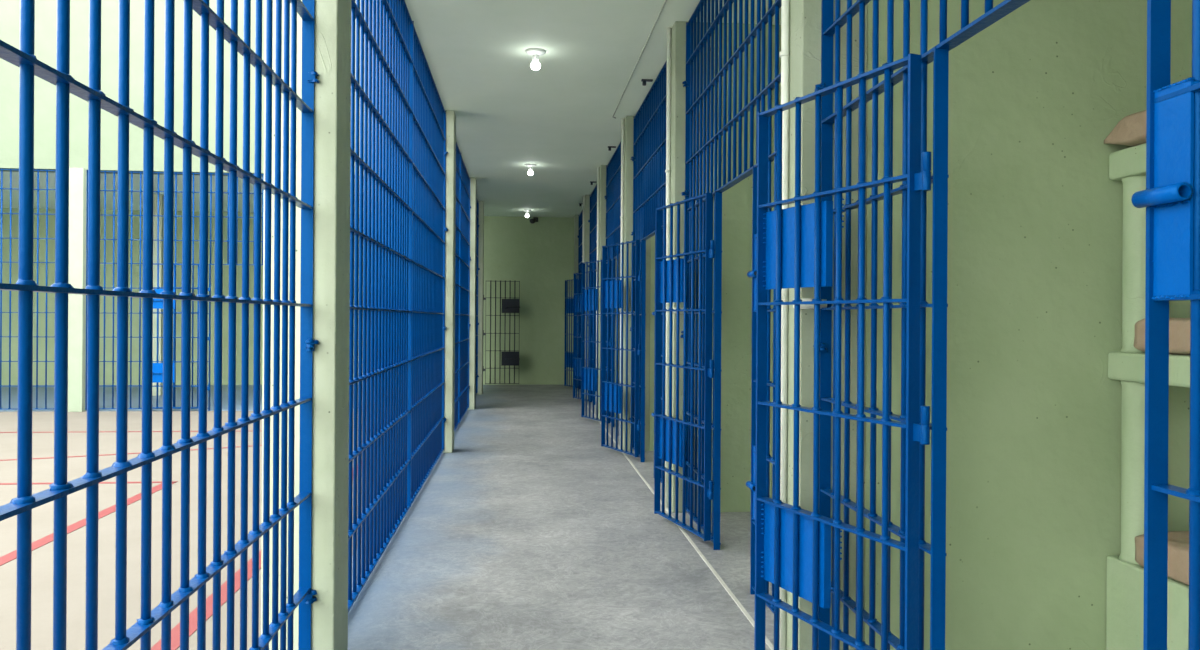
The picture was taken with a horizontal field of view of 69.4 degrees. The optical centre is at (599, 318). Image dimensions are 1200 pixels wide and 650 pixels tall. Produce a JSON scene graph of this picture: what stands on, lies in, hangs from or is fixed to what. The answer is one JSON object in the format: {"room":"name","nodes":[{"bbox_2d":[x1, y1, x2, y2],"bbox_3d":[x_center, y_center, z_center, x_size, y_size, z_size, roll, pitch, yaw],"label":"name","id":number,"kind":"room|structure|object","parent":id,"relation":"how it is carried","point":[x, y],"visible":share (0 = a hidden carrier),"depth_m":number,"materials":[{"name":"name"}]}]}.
{"room":"prison interior","nodes":[
{"label":"prison interior","id":0,"kind":"room"},
{"bbox_2d":[0,0,368,178],"bbox_3d":[-8.664,-4.025,12.794,13.020,3.650,0.320,0,0,-5],"label":"wall","id":1,"kind":"structure","parent":0,"point":[45,10],"depth_m":12.77,"materials":[{"name":"paint"}]},
{"bbox_2d":[0,169,18,283],"bbox_3d":[-8.619,-1.351,12.685,0.254,1.666,0.076,0,0,-5],"label":"grille","id":2,"kind":"object","parent":1,"relation":"in","point":[1,188],"depth_m":12.66,"materials":[{"name":"blue metal"}]},
{"bbox_2d":[33,169,55,285],"bbox_3d":[-8.136,-1.340,12.729,0.301,1.698,0.076,0,0,-5],"label":"grille","id":3,"kind":"object","parent":1,"relation":"in","point":[37,262],"depth_m":12.70,"materials":[{"name":"blue metal"}]},
{"bbox_2d":[0,208,573,384],"bbox_3d":[-7.109,-0.421,17.979,17.500,3.560,0.200,0,0,-5],"label":"wall","id":4,"kind":"structure","parent":0,"point":[539,255],"depth_m":17.87,"materials":[{"name":"green paint"}]},
{"bbox_2d":[0,290,17,408],"bbox_3d":[-8.627,0.445,12.685,0.240,1.721,0.076,0,0,-5],"label":"grille","id":5,"kind":"object","parent":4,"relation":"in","point":[1,312],"depth_m":12.66,"materials":[{"name":"blue metal"}]},
{"bbox_2d":[32,292,54,408],"bbox_3d":[-8.147,0.462,12.729,0.302,1.698,0.076,0,0,-5],"label":"grille","id":6,"kind":"object","parent":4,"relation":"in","point":[37,312],"depth_m":12.70,"materials":[{"name":"blue metal"}]},
{"bbox_2d":[99,296,116,408],"bbox_3d":[-7.250,0.493,12.811,0.239,1.651,0.078,0,0,-5],"label":"grille","id":7,"kind":"object","parent":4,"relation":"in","point":[104,312],"depth_m":12.79,"materials":[{"name":"blue metal"}]},
{"bbox_2d":[529,217,537,223],"bbox_3d":[-1.402,-2.082,18.296,0.130,0.152,0.255,0,0,15],"label":"security camera","id":8,"kind":"object","parent":4,"relation":"attached to","point":[535,219],"visible":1,"depth_m":18.22,"materials":[{"name":"black plastic"}]},
{"bbox_2d":[0,385,773,649],"bbox_3d":[-6.010,1.464,5.804,17.500,0.203,24.650,0,0,-5],"label":"floor","id":9,"kind":"structure","parent":0,"point":[533,533],"depth_m":5.30,"materials":[{"name":"concrete"}]},
{"bbox_2d":[68,168,86,411],"bbox_3d":[-7.713,-0.425,12.768,0.310,3.560,0.270,0,0,-5],"label":"pillar","id":10,"kind":"structure","parent":9,"relation":"on","point":[77,176],"depth_m":12.64,"materials":[{"name":"paint"}]},
{"bbox_2d":[85,295,86,409],"bbox_3d":[-7.555,0.492,12.783,0.016,1.676,0.078,0,0,-5],"label":"grille","id":11,"kind":"object","parent":10,"relation":"on","point":[86,295],"depth_m":12.74,"materials":[{"name":"blue metal"}]},
{"bbox_2d":[86,170,87,285],"bbox_3d":[-7.543,-1.338,12.783,0.018,1.690,0.078,0,0,-5],"label":"grille","id":12,"kind":"object","parent":10,"relation":"on","point":[87,170],"depth_m":12.75,"materials":[{"name":"blue paint"}]},
{"bbox_2d":[100,171,117,289],"bbox_3d":[-7.241,-1.305,12.811,0.241,1.741,0.078,0,0,-5],"label":"grille","id":13,"kind":"object","parent":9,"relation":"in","point":[104,190],"depth_m":12.79,"materials":[{"name":"blue metal"}]},
{"bbox_2d":[128,297,141,408],"bbox_3d":[-6.871,0.503,12.845,0.192,1.640,0.078,0,0,-5],"label":"grille","id":14,"kind":"object","parent":9,"relation":"in","point":[130,313],"depth_m":12.82,"materials":[{"name":"blue metal"}]},
{"bbox_2d":[129,171,142,291],"bbox_3d":[-6.859,-1.293,12.845,0.191,1.773,0.078,0,0,-5],"label":"grille","id":15,"kind":"object","parent":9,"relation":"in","point":[140,263],"depth_m":12.82,"materials":[{"name":"blue metal"}]},
{"bbox_2d":[152,384,162,408],"bbox_3d":[-6.555,1.147,12.874,0.144,0.356,0.078,0,0,-5],"label":"grille","id":16,"kind":"object","parent":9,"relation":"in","point":[156,384],"depth_m":12.85,"materials":[{"name":"blue metal"}]},
{"bbox_2d":[152,194,163,395],"bbox_3d":[-7.838,-0.425,15.402,0.160,3.560,0.200,0,0,-5],"label":"pillar","id":17,"kind":"structure","parent":9,"relation":"on","point":[155,196],"depth_m":15.31,"materials":[{"name":"beige paint"}]},
{"bbox_2d":[153,172,163,266],"bbox_3d":[-6.539,-1.474,12.874,0.144,1.393,0.078,0,0,-5],"label":"grille","id":18,"kind":"object","parent":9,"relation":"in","point":[158,191],"depth_m":12.85,"materials":[{"name":"blue metal"}]},
{"bbox_2d":[0,0,318,649],"bbox_3d":[-0.969,-0.396,1.888,0.074,3.520,2.863,0,0,-5],"label":"grille","id":19,"kind":"object","parent":9,"relation":"in","point":[22,506],"visible":1,"depth_m":2.10,"materials":[{"name":"blue metal"}]},
{"bbox_2d":[172,309,180,408],"bbox_3d":[-6.281,0.593,12.899,0.114,1.469,0.078,0,0,-5],"label":"grille","id":20,"kind":"object","parent":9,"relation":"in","point":[175,309],"depth_m":12.88,"materials":[{"name":"blue metal"}]},
{"bbox_2d":[152,263,210,407],"bbox_3d":[-6.213,0.251,12.797,0.874,2.146,0.096,0,0,-5],"label":"door","id":21,"kind":"structure","parent":20,"relation":"attached to","point":[157,369],"depth_m":12.80,"materials":[{"name":"blue paint"}]},
{"bbox_2d":[173,172,182,288],"bbox_3d":[-6.265,-1.312,12.900,0.124,1.720,0.078,0,0,-5],"label":"grille","id":22,"kind":"object","parent":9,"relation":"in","point":[175,173],"depth_m":12.87,"materials":[{"name":"blue metal"}]},
{"bbox_2d":[190,301,198,408],"bbox_3d":[-6.025,0.535,12.922,0.114,1.590,0.078,0,0,-5],"label":"grille","id":23,"kind":"object","parent":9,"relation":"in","point":[192,301],"depth_m":12.90,"materials":[{"name":"blue metal"}]},
{"bbox_2d":[191,172,199,292],"bbox_3d":[-6.015,-1.285,12.922,0.113,1.783,0.078,0,0,-5],"label":"grille","id":24,"kind":"object","parent":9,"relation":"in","point":[193,173],"depth_m":12.90,"materials":[{"name":"blue metal"}]},
{"bbox_2d":[207,391,209,410],"bbox_3d":[-5.829,1.220,12.941,0.029,0.283,0.078,0,0,-5],"label":"grille","id":25,"kind":"object","parent":9,"relation":"in","point":[208,408],"depth_m":12.90,"materials":[{"name":"blue metal"}]},
{"bbox_2d":[207,302,210,385],"bbox_3d":[-5.821,0.372,12.941,0.043,1.235,0.078,0,0,-5],"label":"grille","id":26,"kind":"object","parent":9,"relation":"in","point":[209,313],"depth_m":12.91,"materials":[{"name":"blue metal"}]},
{"bbox_2d":[208,173,214,283],"bbox_3d":[-5.787,-1.347,12.943,0.094,1.638,0.078,0,0,-5],"label":"grille","id":27,"kind":"object","parent":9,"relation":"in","point":[210,192],"depth_m":12.92,"materials":[{"name":"blue metal"}]},
{"bbox_2d":[223,173,228,264],"bbox_3d":[-5.578,-1.491,12.962,0.080,1.357,0.078,0,0,-5],"label":"grille","id":28,"kind":"object","parent":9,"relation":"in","point":[227,241],"depth_m":12.94,"materials":[{"name":"blue metal"}]},
{"bbox_2d":[237,177,241,248],"bbox_3d":[-5.385,-1.582,12.980,0.063,1.059,0.078,0,0,-5],"label":"grille","id":29,"kind":"object","parent":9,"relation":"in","point":[237,177],"depth_m":12.96,"materials":[{"name":"blue metal"}]},
{"bbox_2d":[249,230,253,264],"bbox_3d":[-5.211,-1.069,12.996,0.060,0.509,0.078,0,0,-5],"label":"grille","id":30,"kind":"object","parent":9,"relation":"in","point":[253,230],"depth_m":12.97,"materials":[{"name":"blue metal"}]},
{"bbox_2d":[261,189,263,264],"bbox_3d":[-5.055,-1.376,13.010,0.031,1.122,0.078,0,0,-5],"label":"grille","id":31,"kind":"object","parent":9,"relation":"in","point":[262,193],"depth_m":12.98,"materials":[{"name":"blue metal"}]},
{"bbox_2d":[261,0,350,649],"bbox_3d":[-1.153,-0.387,3.429,0.272,3.560,0.270,0,0,-5],"label":"pillar","id":32,"kind":"structure","parent":9,"relation":"on","point":[332,94],"depth_m":3.30,"materials":[{"name":"beige paint"}]},
{"bbox_2d":[348,0,447,611],"bbox_3d":[-1.369,-0.398,6.283,0.074,3.520,5.482,0,0,-5],"label":"grille","id":33,"kind":"object","parent":9,"relation":"in","point":[396,424],"visible":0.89,"depth_m":5.45,"materials":[{"name":"blue metal"}]},
{"bbox_2d":[442,110,455,452],"bbox_3d":[-1.672,-0.390,9.131,0.272,3.560,0.270,0,0,-5],"label":"pillar","id":34,"kind":"structure","parent":9,"relation":"on","point":[450,204],"depth_m":9.01,"materials":[{"name":"beige paint"}]},
{"bbox_2d":[454,142,470,431],"bbox_3d":[-1.825,-0.401,11.282,0.074,3.520,4.071,0,0,-5],"label":"grille","id":35,"kind":"object","parent":9,"relation":"in","point":[462,232],"visible":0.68,"depth_m":11.86,"materials":[{"name":"blue metal"}]},
{"bbox_2d":[468,177,476,409],"bbox_3d":[-2.063,-0.392,13.423,0.272,3.560,0.270,0,0,-5],"label":"pillar","id":36,"kind":"structure","parent":9,"relation":"on","point":[473,182],"depth_m":13.30,"materials":[{"name":"beige paint"}]},
{"bbox_2d":[475,199,479,395],"bbox_3d":[-2.142,-0.402,14.763,0.074,3.520,2.436,0,0,-5],"label":"grille","id":37,"kind":"object","parent":9,"relation":"in","point":[477,211],"visible":0.16,"depth_m":15.83,"materials":[{"name":"blue metal"}]},
{"bbox_2d":[477,201,483,393],"bbox_3d":[-2.307,-0.393,16.092,0.272,3.560,0.270,0,0,-5],"label":"pillar","id":38,"kind":"structure","parent":9,"relation":"on","point":[481,203],"depth_m":15.97,"materials":[{"name":"beige paint"}]},
{"bbox_2d":[483,280,519,383],"bbox_3d":[-2.038,0.275,17.919,0.770,2.146,0.096,0,0,-6],"label":"door","id":39,"kind":"structure","parent":9,"relation":"on","point":[510,305],"depth_m":17.94,"materials":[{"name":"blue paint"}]},
{"bbox_2d":[574,215,578,314],"bbox_3d":[-0.417,-0.382,18.075,0.295,3.560,0.223,0,0,-5],"label":"pillar","id":40,"kind":"structure","parent":9,"relation":"on","point":[576,217],"depth_m":17.98,"materials":[{"name":"paint"}]},
{"bbox_2d":[578,209,582,326],"bbox_3d":[-0.324,-0.377,16.625,0.078,3.550,2.752,0,0,-5],"label":"grille","id":41,"kind":"object","parent":9,"relation":"in","point":[581,213],"visible":0.1,"depth_m":17.62,"materials":[{"name":"blue metal"}]},
{"bbox_2d":[564,279,580,388],"bbox_3d":[-0.508,0.284,17.197,0.096,2.146,0.864,0,0,-23],"label":"door","id":42,"kind":"structure","parent":41,"relation":"attached to","point":[568,356],"depth_m":17.36,"materials":[{"name":"blue paint"}]},
{"bbox_2d":[584,195,596,398],"bbox_3d":[-0.151,-0.381,15.157,0.295,3.560,0.223,0,0,-5],"label":"pillar","id":43,"kind":"structure","parent":9,"relation":"on","point":[587,197],"depth_m":15.06,"materials":[{"name":"paint"}]},
{"bbox_2d":[582,196,584,262],"bbox_3d":[-0.300,-0.382,15.220,0.040,3.560,0.039,0,0,-5],"label":"conduit pipe","id":44,"kind":"object","parent":43,"relation":"attached to","point":[583,196],"visible":0.3,"depth_m":15.21,"materials":[{"name":"white paint"}]},
{"bbox_2d":[588,184,596,288],"bbox_3d":[-0.086,-1.270,14.062,0.079,1.596,1.647,0,0,-5],"label":"grille","id":45,"kind":"object","parent":43,"relation":"on","point":[593,231],"depth_m":14.45,"materials":[{"name":"blue metal"}]},
{"bbox_2d":[592,310,595,369],"bbox_3d":[-0.053,0.328,13.600,0.079,0.917,0.569,0,0,-5],"label":"grille","id":46,"kind":"object","parent":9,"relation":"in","point":[595,310],"depth_m":14.10,"materials":[{"name":"blue metal"}]},
{"bbox_2d":[573,271,592,401],"bbox_3d":[-0.256,0.286,14.510,0.096,2.146,0.864,0,0,-22],"label":"door","id":47,"kind":"structure","parent":46,"relation":"attached to","point":[577,299],"depth_m":14.68,"materials":[{"name":"blue paint"}]},
{"bbox_2d":[598,165,618,418],"bbox_3d":[0.114,-0.379,12.249,0.295,3.560,0.223,0,0,-5],"label":"pillar","id":48,"kind":"structure","parent":9,"relation":"on","point":[602,201],"depth_m":12.15,"materials":[{"name":"paint"}]},
{"bbox_2d":[596,167,599,367],"bbox_3d":[-0.035,-0.380,12.312,0.040,3.560,0.039,0,0,-5],"label":"conduit pipe","id":49,"kind":"object","parent":48,"relation":"attached to","point":[598,168],"visible":0.62,"depth_m":12.30,"materials":[{"name":"white paint"}]},
{"bbox_2d":[604,142,620,280],"bbox_3d":[0.190,-1.277,11.035,0.080,1.582,1.988,0,0,-5],"label":"grille","id":50,"kind":"object","parent":48,"relation":"on","point":[612,197],"depth_m":11.35,"materials":[{"name":"blue metal"}]},
{"bbox_2d":[606,308,619,384],"bbox_3d":[0.196,0.341,10.861,0.080,0.963,1.589,0,0,-5],"label":"grille","id":51,"kind":"object","parent":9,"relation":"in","point":[606,308],"depth_m":11.24,"materials":[{"name":"blue metal"}]},
{"bbox_2d":[581,259,611,422],"bbox_3d":[-0.023,0.287,11.642,0.096,2.146,0.864,0,0,-26],"label":"door","id":52,"kind":"structure","parent":51,"relation":"attached to","point":[589,296],"depth_m":11.79,"materials":[{"name":"blue paint"}]},
{"bbox_2d":[623,116,650,450],"bbox_3d":[0.382,-0.378,9.301,0.295,3.560,0.223,0,0,-5],"label":"pillar","id":53,"kind":"structure","parent":9,"relation":"on","point":[628,121],"depth_m":9.21,"materials":[{"name":"paint"}]},
{"bbox_2d":[619,119,623,448],"bbox_3d":[0.233,-0.379,9.365,0.040,3.560,0.039,0,0,-5],"label":"conduit pipe","id":54,"kind":"object","parent":53,"relation":"attached to","point":[622,120],"visible":0.56,"depth_m":9.35,"materials":[{"name":"white paint"}]},
{"bbox_2d":[629,60,666,482],"bbox_3d":[0.476,-0.372,7.843,0.078,3.550,2.762,0,0,-5],"label":"grille","id":55,"kind":"object","parent":9,"relation":"in","point":[648,158],"visible":0.34,"depth_m":8.48,"materials":[{"name":"blue metal"}]},
{"bbox_2d":[601,240,640,456],"bbox_3d":[0.237,0.288,8.897,0.096,2.146,0.864,0,0,-25],"label":"door","id":56,"kind":"structure","parent":55,"relation":"attached to","point":[612,291],"depth_m":8.94,"materials":[{"name":"blue paint"}]},
{"bbox_2d":[572,385,773,649],"bbox_3d":[0.196,1.399,9.603,0.020,0.004,17.810,0,0,-5],"label":"floor line","id":57,"kind":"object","parent":9,"relation":"on","point":[712,569],"depth_m":4.92,"materials":[{"name":"white paint"}]},
{"bbox_2d":[670,21,710,512],"bbox_3d":[0.649,-0.376,6.373,0.295,3.560,0.223,0,0,-5],"label":"pillar","id":58,"kind":"structure","parent":9,"relation":"on","point":[678,31],"depth_m":6.28,"materials":[{"name":"paint"}]},
{"bbox_2d":[665,28,670,507],"bbox_3d":[0.500,-0.377,6.437,0.040,3.560,0.039,0,0,-5],"label":"conduit pipe","id":59,"kind":"object","parent":58,"relation":"attached to","point":[668,97],"visible":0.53,"depth_m":6.42,"materials":[{"name":"white paint"}]},
{"bbox_2d":[680,0,780,613],"bbox_3d":[0.740,-0.371,4.958,0.079,3.550,2.686,0,0,-5],"label":"grille","id":60,"kind":"object","parent":9,"relation":"in","point":[693,153],"visible":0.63,"depth_m":5.27,"materials":[{"name":"blue metal"}]},
{"bbox_2d":[654,193,713,540],"bbox_3d":[0.569,0.290,5.693,0.096,2.146,0.864,0,0,-19],"label":"door","id":61,"kind":"structure","parent":60,"relation":"attached to","point":[670,275],"depth_m":5.72,"materials":[{"name":"blue paint"}]},
{"bbox_2d":[786,0,867,649],"bbox_3d":[0.908,-0.375,3.525,0.295,3.560,0.223,0,0,-5],"label":"pillar","id":62,"kind":"structure","parent":9,"relation":"on","point":[805,15],"depth_m":3.44,"materials":[{"name":"paint"}]},
{"bbox_2d":[779,0,789,649],"bbox_3d":[0.759,-0.376,3.588,0.040,3.560,0.039,0,0,-5],"label":"conduit pipe","id":63,"kind":"object","parent":62,"relation":"attached to","point":[785,4],"visible":0.48,"depth_m":3.57,"materials":[{"name":"white paint"}]},
{"bbox_2d":[815,0,878,90],"bbox_3d":[0.912,-1.019,3.106,0.077,0.408,0.604,0,0,-5],"label":"grille","id":64,"kind":"object","parent":62,"relation":"on","point":[829,28],"depth_m":3.30,"materials":[{"name":"blue metal"}]},
{"bbox_2d":[819,195,835,518],"bbox_3d":[0.892,0.141,3.258,0.077,1.212,0.162,0,0,-5],"label":"grille","id":65,"kind":"object","parent":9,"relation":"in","point":[825,492],"depth_m":3.42,"materials":[{"name":"blue metal"}]},
{"bbox_2d":[754,53,930,649],"bbox_3d":[0.795,0.292,2.891,0.096,2.146,0.864,0,0,-23],"label":"door","id":66,"kind":"structure","parent":65,"relation":"attached to","point":[795,244],"depth_m":2.94,"materials":[{"name":"blue paint"}]},
{"bbox_2d":[1106,143,1189,649],"bbox_3d":[2.536,0.370,2.589,0.765,2.090,1.976,0,0,-5],"label":"bunk","id":67,"kind":"object","parent":9,"relation":"on","point":[1125,576],"visible":0.55,"depth_m":3.41,"materials":[{"name":"green paint"}]},
{"bbox_2d":[1104,110,1146,145],"bbox_3d":[2.426,-0.745,2.665,0.631,0.136,1.788,0,0,-5],"label":"wrapped bundle","id":68,"kind":"object","parent":67,"relation":"on","point":[1131,130],"visible":0.43,"depth_m":3.37,"materials":[{"name":"beige fabric"}]},
{"bbox_2d":[1133,317,1189,354],"bbox_3d":[2.447,0.058,2.595,0.634,0.151,1.645,0,0,-5],"label":"wrapped bundle","id":69,"kind":"object","parent":67,"relation":"on","point":[1179,328],"visible":0.44,"depth_m":3.16,"materials":[{"name":"beige fabric"}]},
{"bbox_2d":[1135,531,1188,584],"bbox_3d":[2.444,0.884,2.593,0.632,0.158,1.640,0,0,-5],"label":"wrapped bundle","id":70,"kind":"object","parent":67,"relation":"on","point":[1178,541],"visible":0.53,"depth_m":3.16,"materials":[{"name":"beige fabric"}]},
{"bbox_2d":[1131,0,1199,649],"bbox_3d":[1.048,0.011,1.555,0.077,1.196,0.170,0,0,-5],"label":"door","id":71,"kind":"structure","parent":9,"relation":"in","point":[1169,198],"depth_m":1.61,"materials":[{"name":"blue paint"}]},
{"bbox_2d":[0,0,780,216],"bbox_3d":[-6.133,-2.317,7.398,17.500,0.258,21.450,0,0,-5],"label":"ceiling","id":72,"kind":"structure","parent":0,"point":[562,117],"depth_m":8.13,"materials":[{"name":"paint"}]},
{"bbox_2d":[523,209,530,217],"bbox_3d":[-1.448,-2.093,17.239,0.164,0.151,0.164,0,0,-5],"label":"ceiling lamp","id":73,"kind":"object","parent":72,"relation":"attached to","point":[525,210],"visible":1,"depth_m":17.21,"materials":[{"name":"white plastic"}]},
{"bbox_2d":[525,164,535,174],"bbox_3d":[-0.975,-2.090,12.161,0.164,0.151,0.164,0,0,-5],"label":"ceiling lamp","id":74,"kind":"object","parent":72,"relation":"attached to","point":[530,172],"visible":1,"depth_m":12.13,"materials":[{"name":"white plastic"}]},
{"bbox_2d":[525,48,545,69],"bbox_3d":[-0.520,-2.088,7.001,0.164,0.151,0.164,0,0,-5],"label":"ceiling lamp","id":75,"kind":"object","parent":72,"relation":"attached to","point":[535,53],"visible":1,"depth_m":6.97,"materials":[{"name":"white plastic"}]},
{"bbox_2d":[532,54,538,60],"bbox_3d":[-0.520,-2.108,7.001,0.060,0.050,0.060,0,0,-5],"label":"socket","id":76,"kind":"object","parent":75,"relation":"attached to","point":[535,57],"depth_m":6.98,"materials":[{"name":"white ceramic"}]},
{"bbox_2d":[641,79,652,85],"bbox_3d":[0.424,-2.133,7.820,0.100,0.050,0.040,0,0,-5],"label":"bracket","id":77,"kind":"object","parent":72,"relation":"attached to","point":[643,81],"visible":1,"depth_m":7.80,"materials":[{"name":"black metal"}]},
{"bbox_2d":[649,235,654,450],"bbox_3d":[1.414,-0.372,9.407,1.780,3.560,0.200,0,0,-5],"label":"wall","id":78,"kind":"structure","parent":0,"point":[652,266],"depth_m":9.23,"materials":[{"name":"green paint"}]},
{"bbox_2d":[711,23,780,511],"bbox_3d":[1.681,-0.370,6.479,1.780,3.560,0.200,0,0,-5],"label":"wall","id":79,"kind":"structure","parent":0,"point":[736,305],"depth_m":6.32,"materials":[{"name":"green paint"}]},
{"bbox_2d":[864,0,1191,649],"bbox_3d":[1.941,-0.369,3.631,1.780,3.560,0.200,0,0,-5],"label":"wall","id":80,"kind":"structure","parent":0,"point":[1035,96],"depth_m":3.51,"materials":[{"name":"green paint"}]},
{"bbox_2d":[918,0,1029,649],"bbox_3d":[0.985,0.017,2.242,0.077,1.871,0.541,0,0,-5],"label":"grille","id":81,"kind":"object","parent":80,"relation":"in","point":[939,54],"depth_m":2.48,"materials":[{"name":"blue metal"}]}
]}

